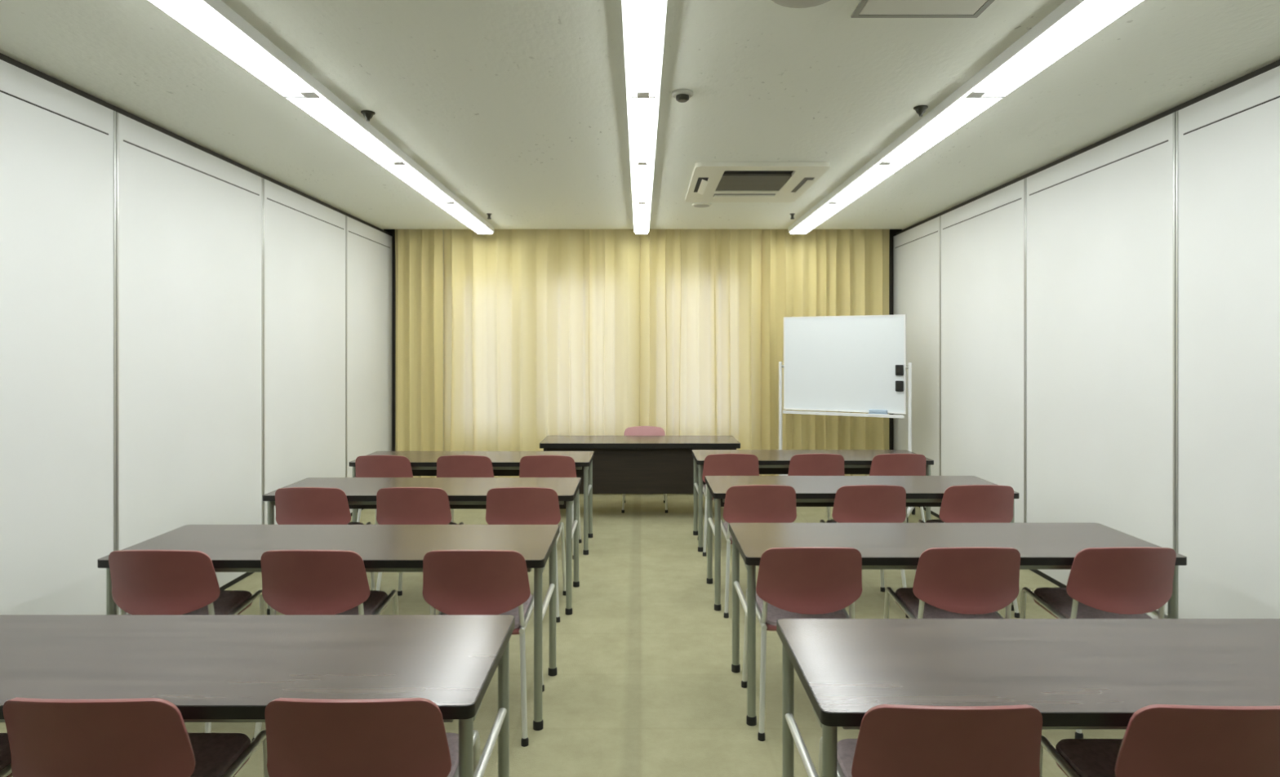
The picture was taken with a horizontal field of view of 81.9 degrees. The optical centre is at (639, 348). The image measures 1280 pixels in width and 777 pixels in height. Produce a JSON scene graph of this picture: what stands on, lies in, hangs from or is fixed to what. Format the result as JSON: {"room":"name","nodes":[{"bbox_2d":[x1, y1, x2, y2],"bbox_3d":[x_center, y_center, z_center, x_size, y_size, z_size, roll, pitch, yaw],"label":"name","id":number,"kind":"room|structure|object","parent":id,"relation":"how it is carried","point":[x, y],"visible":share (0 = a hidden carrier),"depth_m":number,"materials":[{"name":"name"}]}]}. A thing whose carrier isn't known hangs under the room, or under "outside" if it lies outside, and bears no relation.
{"room":"classroom","nodes":[
{"label":"classroom","id":0,"kind":"room"},
{"bbox_2d":[0,493,1126,776],"bbox_3d":[0.030,1.597,3.240,5.980,0.100,9.880,0,0,0],"label":"floor","id":1,"kind":"structure","parent":0,"point":[644,684],"depth_m":3.65,"materials":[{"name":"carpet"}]},
{"bbox_2d":[0,733,12,776],"bbox_3d":[-1.850,1.164,1.878,0.439,0.767,0.503,0,0,0],"label":"chair","id":2,"kind":"object","parent":1,"relation":"on","point":[5,751],"visible":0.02,"depth_m":1.97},
{"bbox_2d":[2,697,269,776],"bbox_3d":[-1.257,1.164,1.878,0.439,0.767,0.503,0,0,0],"label":"chair","id":3,"kind":"object","parent":1,"relation":"on","point":[139,737],"visible":0.98,"depth_m":1.67,"materials":[{"name":"red plastic"}]},
{"bbox_2d":[108,549,265,733],"bbox_3d":[-1.896,1.164,3.098,0.439,0.767,0.503,0,0,0],"label":"chair","id":4,"kind":"object","parent":1,"relation":"on","point":[144,581],"visible":0.68,"depth_m":2.90,"materials":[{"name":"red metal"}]},
{"bbox_2d":[0,614,515,776],"bbox_3d":[-1.295,1.198,2.048,1.800,0.700,0.600,0,0,0],"label":"folding table","id":5,"kind":"object","parent":1,"relation":"on","point":[212,668],"visible":0.97,"depth_m":2.03,"materials":[{"name":"brown laminate"}]},
{"bbox_2d":[275,487,374,590],"bbox_3d":[-1.881,1.164,4.393,0.439,0.767,0.503,0,0,0],"label":"chair","id":6,"kind":"object","parent":1,"relation":"on","point":[294,505],"visible":0.53,"depth_m":4.19,"materials":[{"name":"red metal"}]},
{"bbox_2d":[252,549,398,741],"bbox_3d":[-1.294,1.164,3.098,0.439,0.767,0.503,0,0,0],"label":"chair","id":7,"kind":"object","parent":1,"relation":"on","point":[297,581],"visible":0.71,"depth_m":2.90,"materials":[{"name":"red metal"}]},
{"bbox_2d":[97,524,559,730],"bbox_3d":[-1.285,1.198,3.253,1.800,0.700,0.600,0,0,0],"label":"folding table","id":8,"kind":"object","parent":1,"relation":"on","point":[230,548],"visible":0.73,"depth_m":3.22,"materials":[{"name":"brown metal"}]},
{"bbox_2d":[264,697,479,776],"bbox_3d":[-0.658,1.164,1.878,0.439,0.767,0.503,0,0,0],"label":"chair","id":9,"kind":"object","parent":1,"relation":"on","point":[400,737],"visible":0.92,"depth_m":1.67,"materials":[{"name":"plastic"}]},
{"bbox_2d":[355,454,413,524],"bbox_3d":[-1.904,1.164,5.643,0.439,0.767,0.503,0,0,0],"label":"chair","id":10,"kind":"object","parent":1,"relation":"on","point":[380,465],"visible":0.3,"depth_m":5.43,"materials":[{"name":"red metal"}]},
{"bbox_2d":[376,487,463,595],"bbox_3d":[-1.302,1.164,4.393,0.439,0.767,0.503,0,0,0],"label":"chair","id":11,"kind":"object","parent":1,"relation":"on","point":[394,505],"visible":0.41,"depth_m":4.19,"materials":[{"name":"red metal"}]},
{"bbox_2d":[262,477,581,614],"bbox_3d":[-1.285,1.198,4.550,1.800,0.700,0.600,0,0,0],"label":"folding table","id":12,"kind":"object","parent":1,"relation":"on","point":[360,492],"visible":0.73,"depth_m":4.54,"materials":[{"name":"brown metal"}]},
{"bbox_2d":[436,454,493,522],"bbox_3d":[-1.302,1.164,5.643,0.439,0.767,0.503,0,0,0],"label":"chair","id":13,"kind":"object","parent":1,"relation":"on","point":[462,465],"visible":0.29,"depth_m":5.43,"materials":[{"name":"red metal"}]},
{"bbox_2d":[349,451,594,555],"bbox_3d":[-1.277,1.198,5.795,1.800,0.700,0.600,0,0,0],"label":"folding table","id":14,"kind":"object","parent":1,"relation":"on","point":[422,463],"visible":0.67,"depth_m":5.87,"materials":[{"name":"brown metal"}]},
{"bbox_2d":[422,549,544,746],"bbox_3d":[-0.653,1.164,3.098,0.439,0.767,0.503,0,0,0],"label":"chair","id":15,"kind":"object","parent":1,"relation":"on","point":[462,581],"visible":0.79,"depth_m":2.90,"materials":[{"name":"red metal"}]},
{"bbox_2d":[485,487,565,622],"bbox_3d":[-0.674,1.164,4.393,0.439,0.767,0.503,0,0,0],"label":"chair","id":16,"kind":"object","parent":1,"relation":"on","point":[504,505],"visible":0.62,"depth_m":4.19,"materials":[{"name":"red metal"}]},
{"bbox_2d":[519,454,582,559],"bbox_3d":[-0.685,1.164,5.643,0.439,0.767,0.503,0,0,0],"label":"chair","id":17,"kind":"object","parent":1,"relation":"on","point":[546,465],"visible":0.41,"depth_m":5.43,"materials":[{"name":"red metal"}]},
{"bbox_2d":[539,435,740,493],"bbox_3d":[0.000,1.198,6.890,1.800,0.700,0.600,0,0,0],"label":"desk","id":18,"kind":"object","parent":1,"relation":"on","point":[622,464],"visible":0.57,"depth_m":6.66,"materials":[{"name":"brown wood"}]},
{"bbox_2d":[621,426,667,513],"bbox_3d":[0.045,1.164,7.187,0.439,0.767,0.503,0,0,0],"label":"chair","id":19,"kind":"object","parent":1,"relation":"on","point":[637,430],"visible":0.22,"depth_m":7.39,"materials":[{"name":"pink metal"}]},
{"bbox_2d":[702,453,759,556],"bbox_3d":[0.686,1.164,5.723,0.439,0.767,0.503,0,0,0],"label":"chair","id":20,"kind":"object","parent":1,"relation":"on","point":[714,464],"visible":0.46,"depth_m":5.51,"materials":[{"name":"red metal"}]},
{"bbox_2d":[720,484,796,617],"bbox_3d":[0.700,1.164,4.463,0.439,0.767,0.503,0,0,0],"label":"chair","id":21,"kind":"object","parent":1,"relation":"on","point":[744,503],"visible":0.66,"depth_m":4.26,"materials":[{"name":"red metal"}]},
{"bbox_2d":[741,546,862,741],"bbox_3d":[0.684,1.164,3.138,0.439,0.767,0.503,0,0,0],"label":"chair","id":22,"kind":"object","parent":1,"relation":"on","point":[793,582],"visible":0.83,"depth_m":2.94,"materials":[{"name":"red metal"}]},
{"bbox_2d":[691,449,933,551],"bbox_3d":[1.332,1.198,5.877,1.800,0.700,0.600,0,0,0],"label":"folding table","id":23,"kind":"object","parent":1,"relation":"on","point":[770,461],"visible":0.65,"depth_m":5.96,"materials":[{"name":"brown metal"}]},
{"bbox_2d":[787,453,844,519],"bbox_3d":[1.331,1.164,5.723,0.439,0.767,0.503,0,0,0],"label":"chair","id":24,"kind":"object","parent":1,"relation":"on","point":[801,464],"visible":0.27,"depth_m":5.51,"materials":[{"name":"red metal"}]},
{"bbox_2d":[778,314,915,522],"bbox_3d":[1.909,0.620,6.940,1.236,1.855,0.552,0,0,27],"label":"whiteboard","id":25,"kind":"object","parent":1,"relation":"on","point":[832,363],"visible":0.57,"depth_m":6.92,"materials":[{"name":"white"}]},
{"bbox_2d":[782,410,904,418],"bbox_3d":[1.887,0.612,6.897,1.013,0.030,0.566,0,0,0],"label":"tray","id":26,"kind":"object","parent":25,"relation":"on","point":[882,415],"depth_m":6.84,"materials":[{"name":"white metal"}]},
{"bbox_2d":[868,408,888,414],"bbox_3d":[2.182,0.587,6.749,0.170,0.055,0.048,0,0,27],"label":"eraser","id":27,"kind":"object","parent":25,"relation":"on","point":[871,411],"visible":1,"depth_m":6.73,"materials":[{"name":"blue plastic"}]},
{"bbox_2d":[895,380,903,391],"bbox_3d":[2.350,0.340,6.679,0.068,0.096,0.034,0,0,27],"label":"holder","id":28,"kind":"object","parent":25,"relation":"attached to","point":[899,384],"visible":1,"depth_m":6.67,"materials":[{"name":"black plastic"}]},
{"bbox_2d":[895,364,903,375],"bbox_3d":[2.350,0.196,6.679,0.068,0.096,0.034,0,0,27],"label":"holder","id":29,"kind":"object","parent":25,"relation":"attached to","point":[899,368],"visible":1,"depth_m":6.67,"materials":[{"name":"black plastic"}]},
{"bbox_2d":[704,475,1018,610],"bbox_3d":[1.330,1.198,4.617,1.800,0.700,0.600,0,0,0],"label":"folding table","id":30,"kind":"object","parent":1,"relation":"on","point":[811,491],"visible":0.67,"depth_m":4.65,"materials":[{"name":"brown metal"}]},
{"bbox_2d":[819,484,909,617],"bbox_3d":[1.342,1.164,4.463,0.439,0.767,0.503,0,0,0],"label":"chair","id":31,"kind":"object","parent":1,"relation":"on","point":[855,503],"visible":0.52,"depth_m":4.26,"materials":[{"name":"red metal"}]},
{"bbox_2d":[869,453,926,522],"bbox_3d":[1.946,1.164,5.723,0.439,0.767,0.503,0,0,0],"label":"chair","id":32,"kind":"object","parent":1,"relation":"on","point":[883,464],"visible":0.31,"depth_m":5.51,"materials":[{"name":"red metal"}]},
{"bbox_2d":[817,704,1042,776],"bbox_3d":[0.704,1.164,1.846,0.439,0.767,0.503,0,0,0],"label":"chair","id":33,"kind":"object","parent":1,"relation":"on","point":[893,740],"visible":0.91,"depth_m":1.64,"materials":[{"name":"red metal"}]},
{"bbox_2d":[884,546,1020,618],"bbox_3d":[1.320,1.164,3.138,0.439,0.767,0.503,0,0,0],"label":"chair","id":34,"kind":"object","parent":1,"relation":"on","point":[950,582],"visible":0.77,"depth_m":2.94,"materials":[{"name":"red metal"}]},
{"bbox_2d":[728,522,1186,725],"bbox_3d":[1.330,1.198,3.290,1.800,0.700,0.600,0,0,0],"label":"folding table","id":35,"kind":"object","parent":1,"relation":"on","point":[881,545],"visible":0.73,"depth_m":3.26,"materials":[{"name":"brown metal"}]},
{"bbox_2d":[915,484,1019,617],"bbox_3d":[1.968,1.164,4.463,0.439,0.767,0.503,0,0,0],"label":"chair","id":36,"kind":"object","parent":1,"relation":"on","point":[963,503],"visible":0.49,"depth_m":4.26,"materials":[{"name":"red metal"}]},
{"bbox_2d":[776,618,1279,776],"bbox_3d":[1.325,1.198,2.015,1.800,0.700,0.600,0,0,0],"label":"folding table","id":37,"kind":"object","parent":1,"relation":"on","point":[1079,673],"visible":0.98,"depth_m":1.98,"materials":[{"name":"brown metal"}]},
{"bbox_2d":[1019,546,1176,738],"bbox_3d":[1.943,1.164,3.138,0.439,0.767,0.503,0,0,0],"label":"chair","id":38,"kind":"object","parent":1,"relation":"on","point":[1107,582],"visible":0.81,"depth_m":2.94,"materials":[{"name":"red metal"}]},
{"bbox_2d":[1039,704,1279,776],"bbox_3d":[1.312,1.164,1.846,0.439,0.767,0.503,0,0,0],"label":"chair","id":39,"kind":"object","parent":1,"relation":"on","point":[1158,740],"visible":0.97,"depth_m":1.64,"materials":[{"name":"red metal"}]},
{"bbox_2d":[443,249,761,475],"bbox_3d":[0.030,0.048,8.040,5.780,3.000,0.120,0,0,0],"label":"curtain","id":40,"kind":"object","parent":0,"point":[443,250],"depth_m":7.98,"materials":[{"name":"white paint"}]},
{"bbox_2d":[0,0,1279,229],"bbox_3d":[0.030,-1.395,3.240,5.980,0.315,9.880,0,0,0],"label":"ceiling","id":41,"kind":"structure","parent":0,"point":[517,108],"depth_m":3.51,"materials":[{"name":"white paint"}]},
{"bbox_2d":[148,0,320,98],"bbox_3d":[-1.573,-1.198,2.170,0.187,0.078,2.500,0,0,0],"label":"fluorescent light","id":42,"kind":"object","parent":41,"relation":"attached to","point":[214,21],"visible":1,"depth_m":2.85,"materials":[{"name":"white plastic"}]},
{"bbox_2d":[284,82,406,165],"bbox_3d":[-1.573,-1.198,4.045,0.187,0.078,1.250,0,0,0],"label":"fluorescent light","id":43,"kind":"object","parent":41,"relation":"attached to","point":[330,110],"visible":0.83,"depth_m":3.91,"materials":[{"name":"white plastic"}]},
{"bbox_2d":[360,110,375,121],"bbox_3d":[-1.425,-1.214,3.860,0.072,0.046,0.072,0,0,0],"label":"sprinkler","id":44,"kind":"object","parent":41,"relation":"attached to","point":[367,114],"visible":1,"depth_m":3.84,"materials":[{"name":"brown metal"}]},
{"bbox_2d":[381,154,455,204],"bbox_3d":[-1.573,-1.198,5.295,0.187,0.078,1.250,0,0,0],"label":"fluorescent light","id":45,"kind":"object","parent":41,"relation":"attached to","point":[415,175],"visible":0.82,"depth_m":5.20,"materials":[{"name":"white plastic"}]},
{"bbox_2d":[435,195,494,234],"bbox_3d":[-1.577,-1.202,6.720,0.180,0.070,1.600,0,0,0],"label":"fluorescent light","id":46,"kind":"object","parent":41,"relation":"attached to","point":[460,211],"visible":0.74,"depth_m":6.60,"materials":[{"name":"white plastic"}]},
{"bbox_2d":[486,213,492,219],"bbox_3d":[-1.385,-1.214,6.770,0.048,0.048,0.048,0,0,0],"label":"sprinkler","id":47,"kind":"object","parent":41,"relation":"attached to","point":[488,215],"visible":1,"depth_m":6.76,"materials":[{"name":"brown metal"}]},
{"bbox_2d":[631,200,651,234],"bbox_3d":[0.015,-1.202,6.720,0.156,0.070,1.600,0,0,0],"label":"fluorescent light","id":48,"kind":"object","parent":41,"relation":"attached to","point":[641,212],"visible":0.74,"depth_m":6.58,"materials":[{"name":"white plastic"}]},
{"bbox_2d":[630,161,654,204],"bbox_3d":[0.015,-1.198,5.295,0.156,0.078,1.250,0,0,0],"label":"fluorescent light","id":49,"kind":"object","parent":41,"relation":"attached to","point":[642,176],"visible":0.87,"depth_m":5.20,"materials":[{"name":"white plastic"}]},
{"bbox_2d":[626,93,660,165],"bbox_3d":[0.015,-1.198,4.045,0.156,0.078,1.250,0,0,0],"label":"fluorescent light","id":50,"kind":"object","parent":41,"relation":"attached to","point":[642,113],"visible":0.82,"depth_m":3.91,"materials":[{"name":"white plastic"}]},
{"bbox_2d":[630,97,656,164],"bbox_3d":[0.015,-1.189,4.045,0.124,0.044,1.226,0,0,0],"label":"diffuser","id":51,"kind":"object","parent":50,"relation":"attached to","point":[642,111],"depth_m":3.95,"materials":[{"name":"white plastic"}]},
{"bbox_2d":[621,0,666,98],"bbox_3d":[0.015,-1.198,2.170,0.156,0.078,2.500,0,0,0],"label":"fluorescent light","id":52,"kind":"object","parent":41,"relation":"attached to","point":[643,20],"visible":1,"depth_m":2.84,"materials":[{"name":"white plastic"}]},
{"bbox_2d":[671,88,693,102],"bbox_3d":[0.205,-1.216,3.560,0.104,0.042,0.104,0,0,0],"label":"detector","id":53,"kind":"object","parent":41,"relation":"attached to","point":[682,95],"visible":1,"depth_m":3.53,"materials":[{"name":"grey plastic"}]},
{"bbox_2d":[691,202,711,208],"bbox_3d":[0.530,-1.228,6.330,0.170,0.018,0.170,0,0,0],"label":"ceiling vent","id":54,"kind":"object","parent":41,"relation":"in","point":[700,205],"visible":1,"depth_m":6.29,"materials":[{"name":"beige plastic"}]},
{"bbox_2d":[693,204,709,207],"bbox_3d":[0.530,-1.222,6.330,0.136,0.005,0.136,0,0,0],"label":"grille","id":55,"kind":"object","parent":54,"relation":"attached to","point":[695,206],"depth_m":6.31,"materials":[{"name":"grey plastic"}]},
{"bbox_2d":[684,161,830,202],"bbox_3d":[0.820,-1.210,5.480,0.900,0.054,1.200,0,0,0],"label":"air conditioner","id":56,"kind":"object","parent":41,"relation":"attached to","point":[710,181],"visible":1,"depth_m":5.29,"materials":[{"name":"beige plastic"}]},
{"bbox_2d":[715,173,791,191],"bbox_3d":[0.820,-1.218,5.413,0.486,0.018,0.490,0,0,0],"label":"grille","id":57,"kind":"object","parent":56,"relation":"attached to","point":[726,182],"depth_m":5.37,"materials":[{"name":"grey plastic"}]},
{"bbox_2d":[789,213,795,219],"bbox_3d":[1.400,-1.214,6.770,0.048,0.048,0.048,0,0,0],"label":"sprinkler","id":58,"kind":"object","parent":41,"relation":"attached to","point":[792,215],"visible":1,"depth_m":6.76,"materials":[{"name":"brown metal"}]},
{"bbox_2d":[771,0,831,8],"bbox_3d":[0.568,-1.226,2.530,0.250,0.024,0.250,0,0,0],"label":"ceiling speaker","id":59,"kind":"object","parent":41,"relation":"attached to","point":[788,3],"visible":1,"depth_m":2.60,"materials":[{"name":"grey plastic"}]},
{"bbox_2d":[788,195,849,234],"bbox_3d":[1.610,-1.202,6.720,0.193,0.070,1.600,0,0,0],"label":"fluorescent light","id":60,"kind":"object","parent":41,"relation":"attached to","point":[822,211],"visible":0.77,"depth_m":6.58,"materials":[{"name":"white plastic"}]},
{"bbox_2d":[827,153,905,204],"bbox_3d":[1.607,-1.198,5.295,0.200,0.078,1.250,0,0,0],"label":"fluorescent light","id":61,"kind":"object","parent":41,"relation":"attached to","point":[870,175],"visible":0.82,"depth_m":5.20,"materials":[{"name":"white plastic"}]},
{"bbox_2d":[913,105,928,116],"bbox_3d":[1.440,-1.214,3.780,0.072,0.046,0.072,0,0,0],"label":"sprinkler","id":62,"kind":"object","parent":41,"relation":"attached to","point":[920,110],"visible":1,"depth_m":3.76,"materials":[{"name":"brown metal"}]},
{"bbox_2d":[850,0,995,17],"bbox_3d":[1.020,-1.234,2.510,0.470,0.006,0.470,0,0,0],"label":"access hatch","id":63,"kind":"object","parent":41,"relation":"attached to","point":[865,8],"visible":1,"depth_m":2.67,"materials":[{"name":"grey"}]},
{"bbox_2d":[877,82,1003,165],"bbox_3d":[1.607,-1.198,4.045,0.200,0.078,1.250,0,0,0],"label":"fluorescent light","id":64,"kind":"object","parent":41,"relation":"attached to","point":[955,111],"visible":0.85,"depth_m":3.91,"materials":[{"name":"white plastic"}]},
{"bbox_2d":[964,0,1142,98],"bbox_3d":[1.607,-1.198,2.170,0.200,0.078,2.500,0,0,0],"label":"fluorescent light","id":65,"kind":"object","parent":41,"relation":"attached to","point":[1073,22],"visible":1,"depth_m":2.85,"materials":[{"name":"white plastic"}]},
{"bbox_3d":[0.020,-1.363,7.780,5.280,0.040,0.030,0,0,0],"label":"trim","id":66,"kind":"structure","parent":41,"relation":"attached to","visible":0},
{"bbox_2d":[395,229,443,477],"bbox_3d":[-2.344,0.083,7.776,0.516,2.830,0.106,0,0,3],"label":"curtain","id":67,"kind":"object","parent":66,"relation":"hanging from","point":[419,253],"visible":0.74,"depth_m":7.78,"materials":[{"name":"beige fabric"}]},
{"bbox_2d":[443,229,639,477],"bbox_3d":[-1.042,0.083,7.769,2.085,2.830,0.133,0,0,0],"label":"curtain","id":68,"kind":"object","parent":66,"relation":"hanging from","point":[542,326],"visible":0.82,"depth_m":7.77,"materials":[{"name":"beige fabric"}]},
{"bbox_2d":[640,229,761,475],"bbox_3d":[0.645,0.083,7.782,1.290,2.830,0.135,0,0,0],"label":"curtain","id":69,"kind":"object","parent":66,"relation":"hanging from","point":[700,290],"visible":0.75,"depth_m":7.78,"materials":[{"name":"beige fabric"}]},
{"bbox_2d":[761,229,889,475],"bbox_3d":[1.965,0.083,7.780,1.350,2.830,0.123,0,0,0],"label":"curtain","id":70,"kind":"object","parent":66,"relation":"hanging from","point":[816,273],"visible":0.53,"depth_m":7.78,"materials":[{"name":"beige fabric"}]},
{"bbox_3d":[-2.760,0.048,3.190,0.200,3.000,9.580,0,0,0],"label":"wall","id":71,"kind":"structure","parent":0,"visible":0},
{"bbox_2d":[0,59,115,614],"bbox_3d":[-2.693,0.172,3.005,0.074,2.750,1.464,0,0,0],"label":"partition panel","id":72,"kind":"object","parent":71,"relation":"attached to","point":[58,144],"visible":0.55,"depth_m":3.34,"materials":[{"name":"fabric"}]},
{"bbox_2d":[115,111,263,614],"bbox_3d":[-2.693,0.172,4.470,0.074,2.750,1.454,0,0,0],"label":"partition panel","id":73,"kind":"object","parent":71,"relation":"attached to","point":[189,220],"visible":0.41,"depth_m":4.32,"materials":[{"name":"fabric"}]},
{"bbox_2d":[0,53,390,235],"bbox_3d":[-2.714,-1.220,5.085,0.072,0.035,5.630,0,0,0],"label":"trim","id":74,"kind":"structure","parent":71,"relation":"attached to","point":[2,57],"depth_m":4.07,"materials":[{"name":"grey metal"}]},
{"bbox_2d":[263,178,346,524],"bbox_3d":[-2.693,0.172,5.935,0.074,2.750,1.464,0,0,0],"label":"partition panel","id":75,"kind":"object","parent":71,"relation":"attached to","point":[304,239],"visible":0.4,"depth_m":5.82,"materials":[{"name":"fabric"}]},
{"bbox_2d":[346,216,391,515],"bbox_3d":[-2.693,0.172,7.285,0.074,2.750,1.224,0,0,0],"label":"partition panel","id":76,"kind":"object","parent":71,"relation":"attached to","point":[368,249],"visible":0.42,"depth_m":7.20,"materials":[{"name":"fabric"}]},
{"bbox_2d":[383,229,395,451],"bbox_3d":[-2.684,0.065,7.925,0.132,2.965,0.040,0,0,0],"label":"trim","id":77,"kind":"structure","parent":71,"relation":"attached to","point":[392,232],"depth_m":7.91,"materials":[{"name":"grey metal"}]},
{"bbox_3d":[2.820,0.048,3.190,0.200,3.000,9.580,0,0,0],"label":"wall","id":78,"kind":"structure","parent":0,"visible":0},
{"bbox_2d":[888,229,902,449],"bbox_3d":[2.735,0.065,7.925,0.150,2.965,0.040,0,0,0],"label":"trim","id":79,"kind":"structure","parent":78,"relation":"attached to","point":[892,232],"depth_m":7.91,"materials":[{"name":"grey metal"}]},
{"bbox_2d":[893,216,940,519],"bbox_3d":[2.753,0.172,7.285,0.074,2.750,1.224,0,0,0],"label":"partition panel","id":80,"kind":"object","parent":78,"relation":"attached to","point":[917,250],"visible":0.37,"depth_m":7.11,"materials":[{"name":"fabric"}]},
{"bbox_2d":[940,178,1025,522],"bbox_3d":[2.753,0.172,5.935,0.074,2.750,1.464,0,0,0],"label":"partition panel","id":81,"kind":"object","parent":78,"relation":"attached to","point":[983,239],"visible":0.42,"depth_m":5.84,"materials":[{"name":"fabric"}]},
{"bbox_2d":[895,59,1279,235],"bbox_3d":[2.774,-1.220,5.085,0.072,0.035,5.630,0,0,0],"label":"trim","id":82,"kind":"structure","parent":78,"relation":"attached to","point":[1276,64],"depth_m":4.14,"materials":[{"name":"grey metal"}]},
{"bbox_2d":[1025,111,1175,618],"bbox_3d":[2.753,0.172,4.470,0.074,2.750,1.454,0,0,0],"label":"partition panel","id":83,"kind":"object","parent":78,"relation":"attached to","point":[1100,220],"visible":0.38,"depth_m":4.33,"materials":[{"name":"fabric"}]},
{"bbox_2d":[1175,66,1279,618],"bbox_3d":[2.753,0.172,3.005,0.074,2.750,1.464,0,0,0],"label":"partition panel","id":84,"kind":"object","parent":78,"relation":"attached to","point":[1228,141],"visible":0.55,"depth_m":3.40,"materials":[{"name":"fabric"}]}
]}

